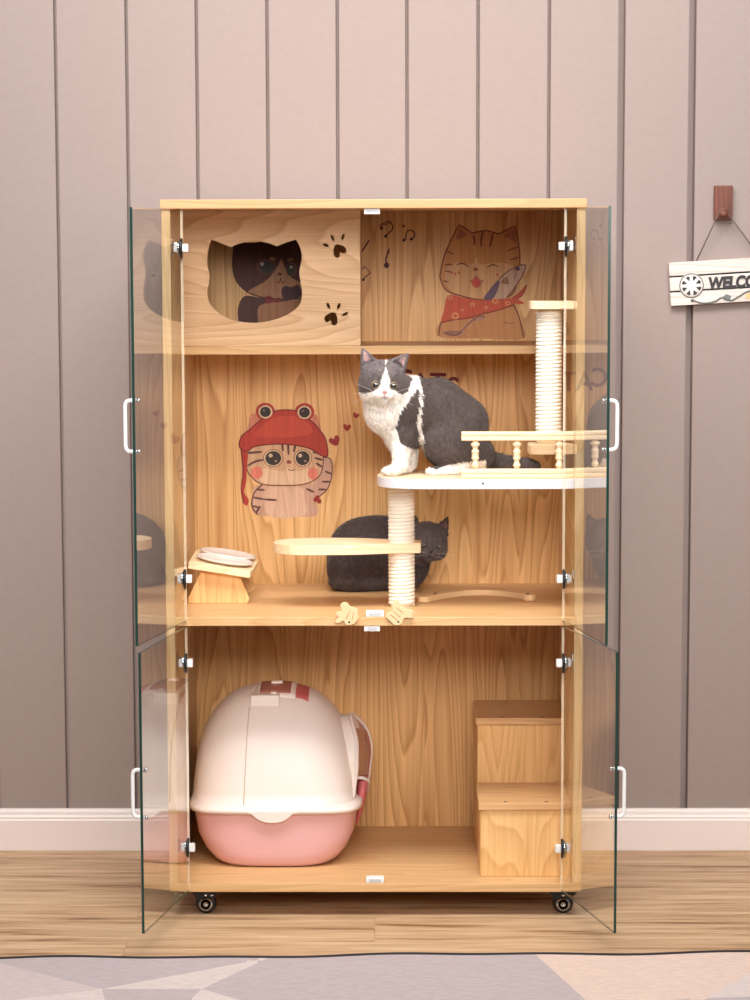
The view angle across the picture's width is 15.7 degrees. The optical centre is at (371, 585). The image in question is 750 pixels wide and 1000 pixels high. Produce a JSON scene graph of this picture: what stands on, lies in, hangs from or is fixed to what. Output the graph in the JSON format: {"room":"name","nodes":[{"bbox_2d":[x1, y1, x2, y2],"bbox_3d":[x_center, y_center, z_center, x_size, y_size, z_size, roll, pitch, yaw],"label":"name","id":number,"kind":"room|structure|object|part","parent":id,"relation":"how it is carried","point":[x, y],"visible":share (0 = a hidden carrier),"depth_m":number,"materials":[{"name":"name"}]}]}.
{"room":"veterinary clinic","nodes":[
{"label":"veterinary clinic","id":0,"kind":"room"},
{"bbox_2d":[0,0,749,807],"bbox_3d":[0.011,-0.775,5.770,4.400,2.700,0.100,0,7,1],"label":"wall","id":1,"kind":"structure","parent":0,"point":[639,109],"depth_m":5.74,"materials":[{"name":"paint"}]},
{"bbox_2d":[0,808,749,850],"bbox_3d":[0.014,0.526,5.873,4.400,0.090,0.018,0,7,1],"label":"baseboard","id":2,"kind":"structure","parent":1,"relation":"attached to","point":[21,829],"depth_m":5.87,"materials":[{"name":"paint"}]},
{"bbox_2d":[713,185,732,219],"bbox_3d":[0.737,-0.801,5.687,0.039,0.071,0.040,0,7,1],"label":"wall hook","id":3,"kind":"object","parent":1,"relation":"attached to","point":[723,194],"visible":1,"depth_m":5.69,"materials":[{"name":"brown wood"}]},
{"bbox_2d":[668,208,749,305],"bbox_3d":[0.749,-0.690,5.706,0.251,0.204,0.028,0,7,1],"label":"welcome sign","id":4,"kind":"object","parent":3,"relation":"hanging from","point":[696,282],"visible":1,"depth_m":5.71,"materials":[{"name":"white wood"}]},
{"bbox_3d":[0.749,-0.734,5.696,0.139,0.114,0.018,0,7,1],"label":"cord","id":5,"kind":"part","parent":4,"relation":"part of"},
{"bbox_2d":[0,851,749,956],"bbox_3d":[-0.025,1.012,2.567,4.400,0.050,6.900,0,7,1],"label":"floor","id":6,"kind":"structure","parent":0,"point":[52,902],"depth_m":5.31,"materials":[{"name":"brown wood"}]},
{"bbox_2d":[123,199,625,933],"bbox_3d":[0.014,-0.054,5.304,0.904,1.383,0.873,0,7,1],"label":"cabinet","id":7,"kind":"object","parent":6,"relation":"on","point":[270,307],"depth_m":5.66,"materials":[{"name":"brown wood"}]},
{"bbox_3d":[-0.433,-0.285,4.862,0.022,0.099,0.007,1,7,11],"label":"handle","id":8,"kind":"part","parent":7,"relation":"part of","materials":[{"name":"white metal"}]},
{"bbox_3d":[-0.426,0.377,4.944,0.022,0.094,0.007,1,7,10],"label":"handle","id":9,"kind":"part","parent":7,"relation":"part of","materials":[{"name":"white metal"}]},
{"bbox_3d":[-0.390,-0.300,5.009,0.005,0.782,0.342,1,7,11],"label":"pane","id":10,"kind":"part","parent":7,"relation":"part of","materials":[{"name":"clear glass"}]},
{"bbox_3d":[-0.386,0.356,5.091,0.005,0.517,0.342,1,7,10],"label":"pane","id":11,"kind":"part","parent":7,"relation":"part of","materials":[{"name":"clear glass"}]},
{"bbox_3d":[-0.371,-0.639,5.151,0.016,0.032,0.030,0,7,1],"label":"hinge arm","id":12,"kind":"part","parent":7,"relation":"part of","materials":[{"name":"silver metal"}]},
{"bbox_3d":[-0.369,-0.017,5.229,0.016,0.032,0.030,0,7,1],"label":"hinge arm","id":13,"kind":"part","parent":7,"relation":"part of","materials":[{"name":"silver metal"}]},
{"bbox_2d":[177,241,179,254],"bbox_3d":[-0.363,-0.637,5.130,0.006,0.026,0.026,0,7,1],"label":"hinge","id":14,"kind":"object","parent":7,"relation":"on","point":[178,242],"depth_m":5.12,"materials":[{"name":"silver metal"}]},
{"bbox_3d":[-0.369,0.145,5.250,0.016,0.032,0.030,0,7,1],"label":"hinge arm","id":15,"kind":"part","parent":7,"relation":"part of","materials":[{"name":"silver metal"}]},
{"bbox_3d":[-0.383,-0.098,5.468,0.017,1.299,0.523,0,7,1],"label":"panel","id":16,"kind":"part","parent":7,"relation":"part of","materials":[{"name":"brown wood"}]},
{"bbox_3d":[-0.368,0.503,5.295,0.016,0.032,0.030,0,7,1],"label":"hinge arm","id":17,"kind":"part","parent":7,"relation":"part of","materials":[{"name":"silver metal"}]},
{"bbox_2d":[180,572,182,584],"bbox_3d":[-0.361,-0.014,5.208,0.006,0.026,0.026,0,7,1],"label":"hinge","id":18,"kind":"object","parent":7,"relation":"on","point":[181,573],"depth_m":5.20,"materials":[{"name":"silver metal"}]},
{"bbox_2d":[181,656,183,668],"bbox_3d":[-0.361,0.147,5.229,0.006,0.026,0.026,0,7,1],"label":"hinge","id":19,"kind":"object","parent":7,"relation":"on","point":[182,657],"depth_m":5.22,"materials":[{"name":"silver metal"}]},
{"bbox_2d":[188,549,257,603],"bbox_3d":[-0.298,-0.020,5.512,0.131,0.088,0.237,0,7,1],"label":"stand","id":20,"kind":"object","parent":7,"relation":"on","point":[215,583],"visible":0.78,"depth_m":5.42,"materials":[{"name":"brown wood"}]},
{"bbox_3d":[-0.304,0.002,5.423,0.122,0.066,0.012,0,7,1],"label":"leg panel","id":21,"kind":"part","parent":20,"relation":"part of","materials":[{"name":"brown wood"}]},
{"bbox_2d":[196,553,252,566],"bbox_3d":[-0.294,-0.052,5.451,0.115,0.024,0.116,0,7,1],"label":"pet bowl","id":22,"kind":"object","parent":20,"relation":"on","point":[209,557],"visible":1,"depth_m":5.46,"materials":[{"name":"ceramic"}]},
{"bbox_2d":[200,547,255,559],"bbox_3d":[-0.292,-0.065,5.554,0.115,0.024,0.116,0,7,1],"label":"pet bowl","id":23,"kind":"object","parent":20,"relation":"on","point":[218,551],"visible":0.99,"depth_m":5.58,"materials":[{"name":"ceramic"}]},
{"bbox_3d":[-0.302,-0.018,5.587,0.122,0.066,0.012,0,7,1],"label":"leg panel","id":24,"kind":"part","parent":20,"relation":"part of","materials":[{"name":"brown wood"}]},
{"bbox_2d":[190,681,372,865],"bbox_3d":[-0.182,0.368,5.546,0.368,0.352,0.344,0,7,1],"label":"box","id":25,"kind":"object","parent":7,"relation":"on","point":[282,776],"visible":1,"depth_m":5.41,"materials":[{"name":"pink plastic"}]},
{"bbox_2d":[195,811,356,865],"bbox_3d":[-0.191,0.486,5.562,0.336,0.115,0.326,0,7,1],"label":"tray","id":26,"kind":"object","parent":25,"relation":"attached to","point":[245,838],"depth_m":5.41,"materials":[{"name":"pink plastic"}]},
{"bbox_3d":[-0.193,0.209,5.522,0.082,0.020,0.121,0,7,1],"label":"lid frame","id":27,"kind":"part","parent":25,"relation":"part of","materials":[{"name":"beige plastic"}]},
{"bbox_3d":[-0.029,0.349,5.556,0.036,0.183,0.210,1,7,9],"label":"entrance frame","id":28,"kind":"part","parent":25,"relation":"part of","materials":[{"name":"beige plastic"}]},
{"bbox_3d":[-0.014,0.394,5.508,0.017,0.024,0.047,5,9,35],"label":"scoop handle","id":29,"kind":"part","parent":25,"relation":"part of","materials":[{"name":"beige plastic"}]},
{"bbox_2d":[335,602,357,624],"bbox_3d":[-0.048,0.053,5.214,0.045,0.045,0.008,0,7,1],"label":"charm","id":30,"kind":"object","parent":7,"relation":"attached to","point":[348,614],"visible":1,"depth_m":5.21,"materials":[{"name":"brown wood"}]},
{"bbox_3d":[0.007,-0.752,5.385,0.804,0.017,0.539,0,7,1],"label":"panel","id":31,"kind":"part","parent":7,"relation":"part of","materials":[{"name":"brown wood"}]},
{"bbox_2d":[175,583,573,625],"bbox_3d":[0.009,0.036,5.480,0.766,0.017,0.523,0,7,1],"label":"shelf","id":32,"kind":"object","parent":7,"relation":"attached to","point":[269,604],"depth_m":5.34,"materials":[{"name":"brown wood"}]},
{"bbox_3d":[0.010,0.554,5.551,0.800,0.017,0.535,0,7,1],"label":"panel","id":33,"kind":"part","parent":7,"relation":"part of","materials":[{"name":"brown wood"}]},
{"bbox_2d":[184,341,567,354],"bbox_3d":[0.009,-0.485,5.547,0.766,0.017,0.261,0,7,1],"label":"shelf","id":34,"kind":"object","parent":7,"relation":"attached to","point":[190,347],"depth_m":5.42,"materials":[{"name":"brown wood"}]},
{"bbox_3d":[0.011,-0.132,5.728,0.800,1.299,0.012,0,7,1],"label":"panel","id":35,"kind":"part","parent":7,"relation":"part of","materials":[{"name":"brown wood"}]},
{"bbox_2d":[326,514,451,591],"bbox_3d":[0.043,-0.072,5.623,0.279,0.169,0.156,2,7,15],"label":"cat","id":36,"kind":"object","parent":7,"relation":"on","point":[369,572],"visible":0.7,"depth_m":5.58},
{"bbox_2d":[386,600,413,624],"bbox_3d":[0.054,0.052,5.212,0.054,0.048,0.008,0,7,1],"label":"charm","id":37,"kind":"object","parent":7,"relation":"attached to","point":[396,616],"visible":1,"depth_m":5.21,"materials":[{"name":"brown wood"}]},
{"bbox_2d":[274,300,573,607],"bbox_3d":[0.098,-0.257,5.332,0.583,0.600,0.250,0,7,1],"label":"climbing frame","id":38,"kind":"object","parent":7,"relation":"on","point":[401,546],"visible":0.98,"depth_m":5.25,"materials":[{"name":"brown wood"}]},
{"bbox_2d":[353,347,541,476],"bbox_3d":[0.138,-0.343,5.340,0.373,0.253,0.179,-1,7,-8],"label":"cat","id":39,"kind":"object","parent":38,"relation":"on","point":[409,412],"visible":0.88,"depth_m":5.29},
{"bbox_3d":[0.280,-0.287,5.217,0.215,0.017,0.020,0,7,1],"label":"rail","id":40,"kind":"part","parent":38,"relation":"part of","materials":[{"name":"brown wood"}]},
{"bbox_3d":[0.280,-0.216,5.226,0.215,0.018,0.020,0,7,1],"label":"rail","id":41,"kind":"part","parent":38,"relation":"part of","materials":[{"name":"brown wood"}]},
{"bbox_3d":[0.346,-0.267,5.285,0.085,0.017,0.090,0,7,1],"label":"plate","id":42,"kind":"part","parent":38,"relation":"part of","materials":[{"name":"brown wood"}]},
{"bbox_3d":[0.346,-0.542,5.251,0.084,0.015,0.090,0,7,1],"label":"plate","id":43,"kind":"part","parent":38,"relation":"part of","materials":[{"name":"brown wood"}]},
{"bbox_3d":[0.205,0.018,5.497,0.238,0.013,0.122,-1,7,-6],"label":"wooden strip","id":44,"kind":"part","parent":7,"relation":"part of","materials":[{"name":"brown wood"}]},
{"bbox_2d":[473,700,570,875],"bbox_3d":[0.302,0.405,5.525,0.180,0.282,0.420,0,7,1],"label":"steps","id":45,"kind":"structure","parent":7,"relation":"on","point":[517,786],"depth_m":5.48,"materials":[{"name":"brown wood"}]},
{"bbox_3d":[0.303,0.412,5.527,0.177,0.267,0.012,0,7,1],"label":"panel","id":46,"kind":"part","parent":45,"relation":"part of","materials":[{"name":"brown wood"}]},
{"bbox_3d":[0.302,0.503,5.338,0.176,0.133,0.014,0,7,1],"label":"panel","id":47,"kind":"part","parent":45,"relation":"part of","materials":[{"name":"brown wood"}]},
{"bbox_2d":[563,841,566,853],"bbox_3d":[0.374,0.507,5.265,0.006,0.026,0.026,0,7,1],"label":"hinge","id":48,"kind":"object","parent":7,"relation":"on","point":[564,842],"depth_m":5.25,"materials":[{"name":"silver metal"}]},
{"bbox_2d":[565,656,567,668],"bbox_3d":[0.373,0.147,5.220,0.006,0.026,0.026,0,7,1],"label":"hinge","id":49,"kind":"object","parent":7,"relation":"on","point":[566,657],"depth_m":5.21,"materials":[{"name":"silver metal"}]},
{"bbox_2d":[565,572,567,584],"bbox_3d":[0.372,-0.014,5.200,0.006,0.026,0.026,0,7,1],"label":"hinge","id":50,"kind":"object","parent":7,"relation":"on","point":[566,573],"depth_m":5.19,"materials":[{"name":"silver metal"}]},
{"bbox_2d":[567,239,569,252],"bbox_3d":[0.370,-0.639,5.122,0.006,0.026,0.026,0,7,1],"label":"hinge","id":51,"kind":"object","parent":7,"relation":"on","point":[568,240],"depth_m":5.11,"materials":[{"name":"silver metal"}]},
{"bbox_3d":[0.382,0.504,5.286,0.016,0.032,0.030,0,7,1],"label":"hinge arm","id":52,"kind":"part","parent":7,"relation":"part of","materials":[{"name":"silver metal"}]},
{"bbox_3d":[0.381,0.145,5.241,0.016,0.032,0.030,0,7,1],"label":"hinge arm","id":53,"kind":"part","parent":7,"relation":"part of","materials":[{"name":"silver metal"}]},
{"bbox_3d":[0.381,-0.017,5.221,0.016,0.032,0.030,0,7,1],"label":"hinge arm","id":54,"kind":"part","parent":7,"relation":"part of","materials":[{"name":"silver metal"}]},
{"bbox_3d":[0.400,-0.099,5.458,0.017,1.299,0.523,0,7,1],"label":"panel","id":55,"kind":"part","parent":7,"relation":"part of","materials":[{"name":"brown wood"}]},
{"bbox_3d":[0.379,-0.642,5.142,0.016,0.032,0.030,0,7,1],"label":"hinge arm","id":56,"kind":"part","parent":7,"relation":"part of","materials":[{"name":"silver metal"}]},
{"bbox_3d":[0.393,-0.301,5.000,0.005,0.782,0.342,-1,7,-9],"label":"pane","id":57,"kind":"part","parent":7,"relation":"part of","materials":[{"name":"clear glass"}]},
{"bbox_3d":[0.405,0.355,5.084,0.005,0.517,0.342,-2,7,-12],"label":"pane","id":58,"kind":"part","parent":7,"relation":"part of","materials":[{"name":"clear glass"}]},
{"bbox_3d":[0.431,-0.286,4.851,0.022,0.095,0.007,-1,7,-9],"label":"handle","id":59,"kind":"part","parent":7,"relation":"part of","materials":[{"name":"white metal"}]},
{"bbox_3d":[0.452,0.375,4.939,0.022,0.096,0.007,-2,7,-12],"label":"handle","id":60,"kind":"part","parent":7,"relation":"part of","materials":[{"name":"silver metal"}]},
{"bbox_2d":[0,950,749,999],"bbox_3d":[-0.005,0.779,4.190,2.301,0.010,1.688,0,7,1],"label":"rug","id":61,"kind":"object","parent":6,"relation":"on","point":[707,974],"visible":1,"depth_m":4.84,"materials":[{"name":"fabric"}]}
]}

